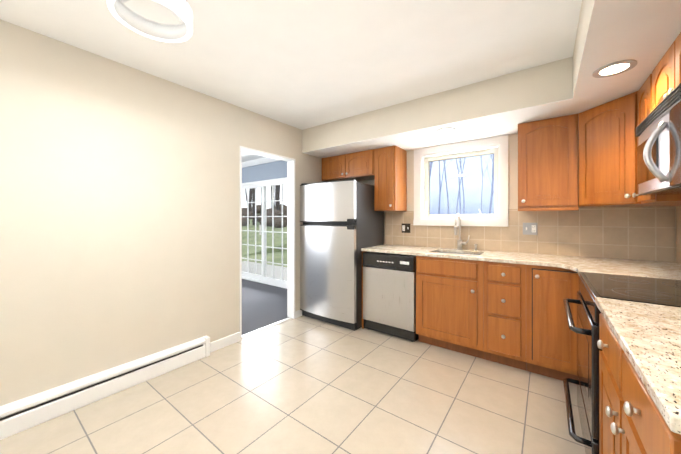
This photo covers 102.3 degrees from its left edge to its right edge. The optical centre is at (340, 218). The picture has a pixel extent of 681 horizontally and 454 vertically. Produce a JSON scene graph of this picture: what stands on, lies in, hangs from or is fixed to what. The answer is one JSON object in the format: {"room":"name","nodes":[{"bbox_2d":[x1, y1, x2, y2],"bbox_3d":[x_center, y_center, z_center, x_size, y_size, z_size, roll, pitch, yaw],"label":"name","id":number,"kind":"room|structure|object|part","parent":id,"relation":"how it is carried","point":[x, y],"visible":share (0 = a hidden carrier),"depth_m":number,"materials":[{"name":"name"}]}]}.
{"room":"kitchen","nodes":[
{"label":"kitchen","id":0,"kind":"room"},
{"bbox_2d":[0,19,325,405],"bbox_3d":[-1.549,0.050,2.308,0.120,2.440,4.950,0,0,37],"label":"wall","id":1,"kind":"structure","parent":0,"point":[119,213],"depth_m":2.01,"materials":[{"name":"paint"}]},
{"bbox_2d":[0,335,209,439],"bbox_3d":[-2.006,1.183,1.537,0.069,0.173,2.570,0,0,37],"label":"baseboard heater","id":2,"kind":"object","parent":1,"relation":"attached to","point":[20,415],"visible":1,"depth_m":1.89,"materials":[{"name":"white metal"}]},
{"bbox_2d":[210,310,301,352],"bbox_3d":[-0.870,1.225,3.103,0.014,0.090,1.240,0,0,37],"label":"baseboard","id":3,"kind":"structure","parent":1,"relation":"attached to","point":[224,342],"depth_m":2.74,"materials":[{"name":"white"}]},
{"bbox_2d":[242,317,290,337],"bbox_3d":[-0.861,1.267,3.219,0.040,0.006,0.749,0,0,37],"label":"trim","id":4,"kind":"structure","parent":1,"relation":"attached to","point":[260,329],"depth_m":3.19,"materials":[{"name":"silver metal"}]},
{"bbox_2d":[240,146,294,339],"bbox_3d":[-0.865,0.253,3.223,0.128,2.035,0.795,0,0,37],"label":"door frame","id":5,"kind":"structure","parent":1,"relation":"attached to","point":[290,237],"depth_m":3.49,"materials":[{"name":"white wood"}]},
{"bbox_2d":[242,160,286,182],"bbox_3d":[-1.922,0.053,5.751,4.600,2.440,0.120,0,0,37],"label":"wall","id":6,"kind":"structure","parent":0,"point":[270,170],"depth_m":5.33,"materials":[{"name":"white paint"}]},
{"bbox_2d":[242,157,279,167],"bbox_3d":[-1.937,-1.122,5.638,4.471,0.090,0.079,0,0,37],"label":"crown molding","id":7,"kind":"structure","parent":6,"relation":"attached to","point":[257,162],"depth_m":5.39,"materials":[{"name":"white"}]},
{"bbox_2d":[242,177,286,288],"bbox_3d":[-1.521,0.258,5.452,1.880,2.030,0.080,0,0,37],"label":"frame","id":8,"kind":"object","parent":6,"relation":"attached to","point":[263,278],"visible":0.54,"depth_m":5.42,"materials":[{"name":"white wood"}]},
{"bbox_2d":[242,279,288,334],"bbox_3d":[-3.416,1.323,3.702,4.660,0.096,5.190,0,0,37],"label":"floor","id":9,"kind":"structure","parent":0,"point":[263,305],"depth_m":4.04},
{"bbox_2d":[0,0,581,161],"bbox_3d":[-1.986,-1.220,2.635,8.230,0.100,5.190,0,0,37],"label":"ceiling","id":10,"kind":"structure","parent":0,"point":[302,64],"depth_m":1.84,"materials":[{"name":"paint"}]},
{"bbox_2d":[107,0,192,42],"bbox_3d":[-0.903,-1.063,1.320,0.340,0.214,0.340,0,0,37],"label":"ring pendant light","id":11,"kind":"object","parent":10,"relation":"hanging from","point":[126,16],"visible":1,"depth_m":1.39,"materials":[{"name":"white"}]},
{"bbox_2d":[0,315,585,453],"bbox_3d":[-0.146,1.319,1.202,3.570,0.100,5.100,0,0,37],"label":"floor","id":12,"kind":"structure","parent":0,"point":[302,384],"depth_m":1.85,"materials":[{"name":"tile"}]},
{"bbox_2d":[300,179,383,330],"bbox_3d":[0.015,0.406,3.585,0.846,1.730,0.750,0,0,37],"label":"fridge","id":13,"kind":"object","parent":12,"relation":"on","point":[343,224],"visible":0.9,"depth_m":3.24,"materials":[{"name":"silver metal"}]},
{"bbox_2d":[362,251,366,328],"bbox_3d":[0.437,0.821,3.418,0.019,0.899,0.608,0,0,37],"label":"cabinet end panel","id":14,"kind":"object","parent":12,"relation":"on","point":[362,297],"visible":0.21,"depth_m":3.17,"materials":[{"name":"brown wood"}]},
{"bbox_2d":[362,252,418,341],"bbox_3d":[0.677,0.828,3.196,0.625,0.885,0.620,0,0,37],"label":"dishwasher","id":15,"kind":"object","parent":12,"relation":"on","point":[389,293],"visible":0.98,"depth_m":2.93,"materials":[{"name":"silver metal"}]},
{"bbox_2d":[416,252,484,358],"bbox_3d":[1.183,0.820,2.830,0.617,0.900,0.657,0,0,37],"label":"base cabinet","id":16,"kind":"object","parent":12,"relation":"on","point":[449,303],"visible":0.88,"depth_m":2.58,"materials":[{"name":"brown wood"}]},
{"bbox_2d":[484,261,526,370],"bbox_3d":[1.554,0.820,2.552,0.310,0.899,0.657,0,0,37],"label":"base cabinet","id":17,"kind":"object","parent":12,"relation":"on","point":[504,313],"visible":1,"depth_m":2.31,"materials":[{"name":"brown wood"}]},
{"bbox_2d":[526,265,578,384],"bbox_3d":[1.976,0.820,2.060,0.953,0.899,0.941,0,0,37],"label":"base cabinet","id":18,"kind":"object","parent":12,"relation":"on","point":[551,344],"visible":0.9,"depth_m":2.13,"materials":[{"name":"brown wood"}]},
{"bbox_2d":[361,244,680,279],"bbox_3d":[1.344,0.355,2.533,2.531,0.030,0.940,0,0,37],"label":"countertop","id":19,"kind":"structure","parent":18,"relation":"on","point":[646,268],"depth_m":2.23,"materials":[{"name":"stone"}]},
{"bbox_2d":[454,214,469,249],"bbox_3d":[1.306,0.141,2.963,0.132,0.397,0.213,0,0,37],"label":"faucet","id":20,"kind":"object","parent":19,"relation":"on","point":[460,243],"visible":1,"depth_m":3.02,"materials":[{"name":"silver metal"}]},
{"bbox_2d":[563,272,680,453],"bbox_3d":[1.552,0.724,1.327,0.718,1.090,0.730,0,0,37],"label":"range","id":21,"kind":"object","parent":12,"relation":"on","point":[657,291],"visible":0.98,"depth_m":1.34,"materials":[{"name":"black metal"}]},
{"bbox_2d":[597,313,680,453],"bbox_3d":[1.096,0.819,0.648,0.672,0.899,0.890,0,0,37],"label":"base cabinet","id":22,"kind":"object","parent":12,"relation":"on","point":[631,420],"visible":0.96,"depth_m":0.79,"materials":[{"name":"brown wood"}]},
{"bbox_2d":[595,297,680,434],"bbox_3d":[1.100,0.353,0.638,0.653,0.030,0.903,0,0,37],"label":"countertop","id":23,"kind":"structure","parent":22,"relation":"on","point":[648,336],"depth_m":0.74,"materials":[{"name":"stone"}]},
{"bbox_2d":[302,0,680,157],"bbox_3d":[-0.170,-1.020,1.222,3.389,0.303,4.859,0,0,37],"label":"soffit","id":24,"kind":"structure","parent":0,"point":[644,34],"depth_m":2.15,"materials":[{"name":"paint"}]},
{"bbox_2d":[436,127,455,133],"bbox_3d":[1.035,-0.864,2.693,0.184,0.006,0.184,0,0,37],"label":"recessed light","id":25,"kind":"object","parent":24,"relation":"in","point":[447,130],"visible":1,"depth_m":2.68,"materials":[{"name":"grey"}]},
{"bbox_2d":[592,59,636,77],"bbox_3d":[1.581,-0.865,1.585,0.184,0.006,0.184,0,0,37],"label":"recessed light","id":26,"kind":"object","parent":24,"relation":"in","point":[615,68],"visible":1,"depth_m":1.58,"materials":[{"name":"grey"}]},
{"bbox_2d":[357,133,675,261],"bbox_3d":[1.387,0.051,3.203,3.510,2.440,0.180,0,0,37],"label":"wall","id":27,"kind":"structure","parent":0,"point":[512,171],"depth_m":2.83,"materials":[{"name":"paint"}]},
{"bbox_2d":[322,149,373,181],"bbox_3d":[0.159,-0.705,3.772,0.860,0.321,0.377,0,0,37],"label":"upper cabinet","id":28,"kind":"object","parent":27,"relation":"attached to","point":[357,166],"visible":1,"depth_m":3.62,"materials":[{"name":"brown wood"}]},
{"bbox_2d":[374,145,406,210],"bbox_3d":[0.618,-0.482,3.429,0.281,0.766,0.377,0,0,37],"label":"upper cabinet","id":29,"kind":"object","parent":27,"relation":"attached to","point":[390,178],"visible":1,"depth_m":3.31,"materials":[{"name":"brown wood"}]},
{"bbox_2d":[413,135,507,226],"bbox_3d":[1.359,-0.393,3.175,1.010,0.946,0.160,0,0,37],"label":"window","id":30,"kind":"structure","parent":27,"relation":"in","point":[500,143],"depth_m":3.13,"materials":[{"name":"white wood"}]},
{"bbox_3d":[1.382,-0.385,3.194,0.813,0.758,0.091,0,0,37],"label":"window sash","id":31,"kind":"part","parent":30,"relation":"part of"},
{"bbox_2d":[385,206,674,261],"bbox_3d":[1.615,0.120,2.913,2.533,0.438,0.008,0,0,37],"label":"backsplash","id":32,"kind":"structure","parent":27,"relation":"attached to","point":[641,233],"depth_m":2.53,"materials":[{"name":"tile"}]},
{"bbox_2d":[402,223,409,232],"bbox_3d":[0.830,0.119,3.486,0.118,0.118,0.014,0,0,37],"label":"electrical outlet","id":33,"kind":"object","parent":32,"relation":"attached to","point":[405,228],"visible":1,"depth_m":3.49,"materials":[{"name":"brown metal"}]},
{"bbox_2d":[523,223,536,234],"bbox_3d":[1.871,0.098,2.708,0.118,0.118,0.014,0,0,37],"label":"electrical outlet","id":34,"kind":"object","parent":32,"relation":"attached to","point":[529,228],"visible":1,"depth_m":2.71,"materials":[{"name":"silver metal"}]},
{"bbox_2d":[518,114,578,210],"bbox_3d":[1.871,-0.468,2.491,0.420,0.796,0.377,0,0,37],"label":"upper cabinet","id":35,"kind":"object","parent":27,"relation":"attached to","point":[547,162],"depth_m":2.35,"materials":[{"name":"brown wood"}]},
{"bbox_3d":[1.791,-0.085,2.383,0.420,0.029,0.020,0,0,37],"label":"wall cabinet light rail","id":36,"kind":"part","parent":35,"relation":"part of","materials":[{"name":"brown wood"}]},
{"bbox_3d":[1.235,0.048,0.170,0.120,2.440,4.860,0,0,37],"label":"wall","id":37,"kind":"structure","parent":0,"visible":0},
{"bbox_2d":[578,91,680,207],"bbox_3d":[2.208,-0.483,2.083,0.608,0.766,0.628,0,0,37],"label":"upper cabinet","id":38,"kind":"object","parent":37,"relation":"attached to","point":[607,157],"visible":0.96,"depth_m":2.02,"materials":[{"name":"brown wood"}]},
{"bbox_2d":[632,74,680,203],"bbox_3d":[2.025,-0.484,1.633,0.362,0.766,0.318,0,0,37],"label":"upper cabinet","id":39,"kind":"object","parent":37,"relation":"attached to","point":[644,101],"visible":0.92,"depth_m":1.68,"materials":[{"name":"brown wood"}]},
{"bbox_2d":[652,32,680,109],"bbox_3d":[1.710,-0.706,1.212,0.362,0.322,0.729,0,0,37],"label":"upper cabinet","id":40,"kind":"object","parent":37,"relation":"attached to","point":[666,76],"visible":0.56,"depth_m":1.38,"materials":[{"name":"brown wood"}]},
{"bbox_2d":[635,83,680,195],"bbox_3d":[1.670,-0.340,1.240,0.460,0.407,0.722,0,0,37],"label":"microwave","id":41,"kind":"object","parent":40,"relation":"attached to","point":[658,131],"visible":1,"depth_m":1.26,"materials":[{"name":"silver metal"}]},
{"bbox_2d":[676,206,680,263],"bbox_3d":[1.868,0.119,1.126,0.008,0.438,2.548,0,0,37],"label":"backsplash","id":42,"kind":"structure","parent":37,"relation":"attached to","point":[678,234],"depth_m":2.11,"materials":[{"name":"tile"}]},
{"label":"outside","id":43,"kind":"structure","parent":0,"visible":0},
{"bbox_2d":[242,214,286,255],"bbox_3d":[-23.740,0.373,36.407,63.500,2.855,18.000,0,0,37],"label":"hill","id":44,"kind":"structure","parent":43,"point":[252,232],"depth_m":13.59,"materials":[{"name":"green plant"}]},
{"bbox_2d":[242,185,286,227],"bbox_3d":[-9.520,-9.997,30.741,25.090,21.316,20.396,0,0,37],"label":"group of trees at the side","id":45,"kind":"object","parent":44,"relation":"on","point":[269,210],"depth_m":22.55,"materials":[{"name":"grey plant"}]},
{"bbox_2d":[242,251,286,266],"bbox_3d":[22.934,1.609,34.957,80.000,0.380,76.429,0,0,37],"label":"lawn","id":46,"kind":"structure","parent":43,"point":[278,256],"depth_m":9.65,"materials":[{"name":"green plant"}]},
{"bbox_2d":[430,154,493,213],"bbox_3d":[13.073,-14.488,41.566,37.088,31.925,42.429,0,0,37],"label":"group of trees at the back","id":47,"kind":"object","parent":46,"relation":"on","point":[460,162],"depth_m":39.27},
{"bbox_2d":[242,261,286,280],"bbox_3d":[-1.270,1.358,6.338,5.500,0.069,1.598,0,0,37],"label":"patio","id":48,"kind":"structure","parent":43,"point":[259,266],"depth_m":7.03,"materials":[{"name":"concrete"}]},
{"bbox_2d":[274,154,493,213],"bbox_3d":[33.900,-5.437,49.632,140.000,14.500,0.200,0,0,37],"label":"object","id":49,"kind":"object","parent":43,"point":[470,188],"depth_m":56.17,"materials":[{"name":"white"}]}
]}

